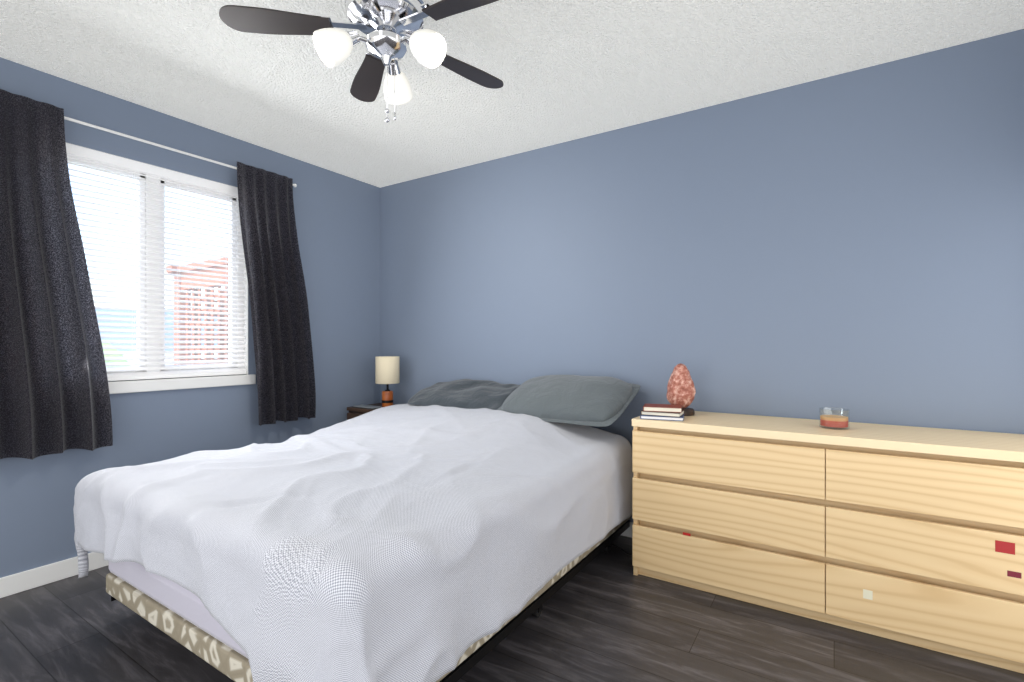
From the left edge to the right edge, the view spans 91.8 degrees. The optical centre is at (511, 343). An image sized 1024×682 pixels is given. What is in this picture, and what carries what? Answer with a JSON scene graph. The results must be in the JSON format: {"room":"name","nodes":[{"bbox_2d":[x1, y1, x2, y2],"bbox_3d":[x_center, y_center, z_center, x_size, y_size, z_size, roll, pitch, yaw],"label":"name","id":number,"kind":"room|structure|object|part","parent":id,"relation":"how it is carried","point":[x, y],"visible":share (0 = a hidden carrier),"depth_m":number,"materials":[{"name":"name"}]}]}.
{"room":"bedroom","nodes":[
{"label":"bedroom","id":0,"kind":"room"},
{"bbox_2d":[0,57,379,577],"bbox_3d":[-2.097,-0.074,2.705,0.150,2.440,3.453,0,0,33],"label":"wall","id":1,"kind":"structure","parent":0,"point":[337,217],"depth_m":2.97,"materials":[{"name":"blue paint"}]},
{"bbox_2d":[0,552,108,597],"bbox_3d":[-2.029,1.101,2.661,0.012,0.090,3.453,0,0,33],"label":"baseboard","id":2,"kind":"structure","parent":1,"relation":"attached to","point":[12,584],"depth_m":2.36,"materials":[{"name":"white wood"}]},
{"bbox_2d":[66,142,247,380],"bbox_3d":[-2.023,-0.395,2.787,0.115,1.185,1.030,0,0,33],"label":"window","id":3,"kind":"structure","parent":1,"relation":"in","point":[83,163],"depth_m":2.79,"materials":[{"name":"white plastic"}]},
{"bbox_2d":[66,143,246,380],"bbox_3d":[-1.994,-0.396,2.767,0.040,1.179,1.018,0,0,33],"label":"window blind","id":4,"kind":"object","parent":3,"relation":"attached to","point":[81,153],"visible":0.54,"depth_m":2.79,"materials":[{"name":"white plastic"}]},
{"bbox_2d":[64,116,296,186],"bbox_3d":[-1.991,-1.074,2.652,0.086,0.050,1.804,0,0,33],"label":"curtain rod","id":5,"kind":"object","parent":1,"relation":"attached to","point":[139,139],"visible":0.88,"depth_m":2.65,"materials":[{"name":"white metal"}]},
{"bbox_2d":[0,89,112,459],"bbox_3d":[-2.212,-0.297,2.169,0.086,1.633,0.765,0,0,33],"label":"curtain","id":6,"kind":"object","parent":5,"relation":"hanging from","point":[54,394],"visible":1,"depth_m":2.29,"materials":[{"name":"black fabric"}]},
{"bbox_2d":[237,162,315,425],"bbox_3d":[-1.515,-0.297,3.241,0.082,1.633,0.537,0,0,33],"label":"curtain","id":7,"kind":"object","parent":5,"relation":"hanging from","point":[284,362],"visible":1,"depth_m":3.23,"materials":[{"name":"black fabric"}]},
{"bbox_2d":[108,374,255,393],"bbox_3d":[-1.982,0.229,2.760,0.073,0.062,1.100,0,0,33],"label":"window sill","id":8,"kind":"structure","parent":1,"relation":"attached to","point":[118,387],"depth_m":2.82,"materials":[{"name":"white"}]},
{"bbox_2d":[0,535,1023,681],"bbox_3d":[-0.354,1.196,1.573,4.307,0.100,3.753,0,0,33],"label":"floor","id":9,"kind":"structure","parent":0,"point":[606,617],"depth_m":1.89,"materials":[{"name":"laminate"}]},
{"bbox_2d":[73,375,640,681],"bbox_3d":[-0.558,0.669,2.324,1.809,0.960,2.374,0,0,33],"label":"bed","id":10,"kind":"object","parent":9,"relation":"on","point":[441,532],"visible":1,"depth_m":1.68,"materials":[{"name":"white fabric"}]},
{"bbox_2d":[407,378,526,412],"bbox_3d":[-0.304,0.336,3.315,0.805,0.183,0.429,0,0,33],"label":"pillow","id":11,"kind":"object","parent":10,"relation":"on","point":[463,394],"depth_m":3.21,"materials":[{"name":"grey fabric"}]},
{"bbox_2d":[494,375,640,426],"bbox_3d":[0.315,0.310,2.889,0.788,0.247,0.482,0,0,33],"label":"pillow","id":12,"kind":"object","parent":10,"relation":"on","point":[550,400],"depth_m":2.73,"materials":[{"name":"grey fabric"}]},
{"bbox_2d":[347,403,397,419],"bbox_3d":[-1.001,0.814,3.784,0.400,0.665,0.384,0,0,33],"label":"nightstand","id":13,"kind":"object","parent":9,"relation":"on","point":[354,412],"visible":0.02,"depth_m":3.71,"materials":[{"name":"brown wood"}]},
{"bbox_2d":[353,405,381,408],"bbox_3d":[-1.089,0.475,3.739,0.220,0.011,0.085,0,0,33],"label":"tray","id":14,"kind":"object","parent":13,"relation":"on","point":[367,406],"visible":0.94,"depth_m":3.71,"materials":[{"name":"grey"}]},
{"bbox_2d":[375,356,399,406],"bbox_3d":[-0.955,0.289,3.804,0.180,0.382,0.180,0,0,33],"label":"table lamp","id":15,"kind":"object","parent":13,"relation":"on","point":[387,370],"visible":0.92,"depth_m":3.74,"materials":[{"name":"beige fabric"}]},
{"bbox_3d":[-0.955,0.348,3.804,0.087,0.205,0.087,0,0,33],"label":"stem","id":16,"kind":"part","parent":15,"relation":"part of","materials":[{"name":"orange ceramic"}]},
{"bbox_3d":[-0.955,0.200,3.804,0.180,0.204,0.180,0,0,33],"label":"lamp shade","id":17,"kind":"part","parent":15,"relation":"part of","materials":[{"name":"beige fabric"}]},
{"bbox_2d":[632,411,1023,673],"bbox_3d":[1.394,0.758,2.202,1.614,0.776,0.470,0,0,33],"label":"dresser","id":18,"kind":"object","parent":9,"relation":"on","point":[912,535],"visible":0.94,"depth_m":1.98,"materials":[{"name":"brown wood"}]},
{"bbox_2d":[640,403,683,420],"bbox_3d":[0.748,0.338,2.465,0.204,0.062,0.151,0,0,23],"label":"books","id":19,"kind":"object","parent":18,"relation":"on","point":[670,412],"visible":1,"depth_m":2.41,"materials":[{"name":"white paper"}]},
{"bbox_2d":[667,363,695,415],"bbox_3d":[0.887,0.236,2.596,0.151,0.266,0.140,0,0,33],"label":"salt lamp","id":20,"kind":"object","parent":18,"relation":"on","point":[681,389],"visible":0.94,"depth_m":2.55,"materials":[{"name":"pink stone"}]},
{"bbox_3d":[0.944,0.529,2.248,0.802,0.205,0.052,0,0,33],"label":"drawer","id":21,"kind":"part","parent":18,"relation":"part of","materials":[{"name":"brown wood"}]},
{"bbox_3d":[0.944,0.761,2.248,0.802,0.203,0.052,0,0,33],"label":"drawer","id":22,"kind":"part","parent":18,"relation":"part of","materials":[{"name":"brown wood"}]},
{"bbox_3d":[0.944,0.993,2.248,0.802,0.202,0.052,0,0,33],"label":"drawer","id":23,"kind":"part","parent":18,"relation":"part of","materials":[{"name":"brown wood"}]},
{"bbox_2d":[819,407,849,429],"bbox_3d":[1.416,0.327,2.180,0.116,0.084,0.116,0,0,33],"label":"candle jar","id":24,"kind":"object","parent":18,"relation":"on","point":[838,421],"visible":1,"depth_m":2.15,"materials":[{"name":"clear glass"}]},
{"bbox_3d":[1.619,0.529,1.809,0.802,0.205,0.052,0,0,33],"label":"drawer","id":25,"kind":"part","parent":18,"relation":"part of","materials":[{"name":"brown wood"}]},
{"bbox_3d":[1.619,0.761,1.809,0.802,0.203,0.052,0,0,33],"label":"drawer","id":26,"kind":"part","parent":18,"relation":"part of","materials":[{"name":"brown wood"}]},
{"bbox_3d":[1.619,0.993,1.809,0.802,0.202,0.052,0,0,33],"label":"drawer","id":27,"kind":"part","parent":18,"relation":"part of","materials":[{"name":"brown wood"}]},
{"bbox_2d":[0,0,1023,187],"bbox_3d":[-0.354,-1.344,1.573,4.307,0.100,3.753,0,0,33],"label":"ceiling","id":28,"kind":"structure","parent":0,"point":[566,70],"depth_m":2.28,"materials":[{"name":"white paint"}]},
{"bbox_2d":[219,0,503,122],"bbox_3d":[-0.413,-1.043,1.769,1.036,0.501,1.057,0,0,33],"label":"fan","id":29,"kind":"object","parent":28,"relation":"hanging from","point":[389,29],"visible":1,"depth_m":1.73,"materials":[{"name":"black wood"}]},
{"bbox_3d":[-0.435,-1.145,1.774,0.502,0.298,0.513,0,0,33],"label":"motor","id":30,"kind":"part","parent":29,"relation":"part of","materials":[{"name":"silver metal"}]},
{"bbox_2d":[380,29,1023,521],"bbox_3d":[0.627,-0.074,3.084,4.307,2.440,0.150,0,0,33],"label":"wall","id":31,"kind":"structure","parent":0,"point":[852,243],"depth_m":2.56,"materials":[{"name":"blue paint"}]},
{"bbox_2d":[621,522,632,537],"bbox_3d":[0.588,1.101,3.013,3.995,0.090,0.012,0,0,33],"label":"baseboard","id":32,"kind":"structure","parent":31,"relation":"attached to","point":[627,532],"depth_m":2.94,"materials":[{"name":"white wood"}]},
{"label":"outside","id":33,"kind":"structure","parent":0,"visible":0},
{"bbox_2d":[95,307,216,350],"bbox_3d":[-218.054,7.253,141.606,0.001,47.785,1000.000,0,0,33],"label":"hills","id":34,"kind":"structure","parent":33,"point":[124,322],"depth_m":216.69,"materials":[{"name":"blue"}]},
{"bbox_2d":[124,353,216,365],"bbox_3d":[-169.129,4.246,109.834,396.673,0.200,600.000,0,0,33],"label":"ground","id":35,"kind":"structure","parent":33,"point":[129,355],"depth_m":161.48,"materials":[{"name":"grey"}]},
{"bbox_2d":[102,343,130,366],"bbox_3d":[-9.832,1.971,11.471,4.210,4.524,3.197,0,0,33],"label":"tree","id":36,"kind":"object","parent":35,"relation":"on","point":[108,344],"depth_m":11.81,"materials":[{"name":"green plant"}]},
{"bbox_3d":[-2.822,1.796,4.217,2.673,0.100,8.000,0,0,33],"label":"deck","id":37,"kind":"object","parent":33,"visible":0},
{"bbox_2d":[166,258,227,364],"bbox_3d":[-1.991,0.561,4.191,1.255,2.370,1.200,0,0,33],"label":"lattice","id":38,"kind":"object","parent":37,"relation":"on","point":[200,285],"depth_m":3.87,"materials":[{"name":"brown wood"}]}
]}

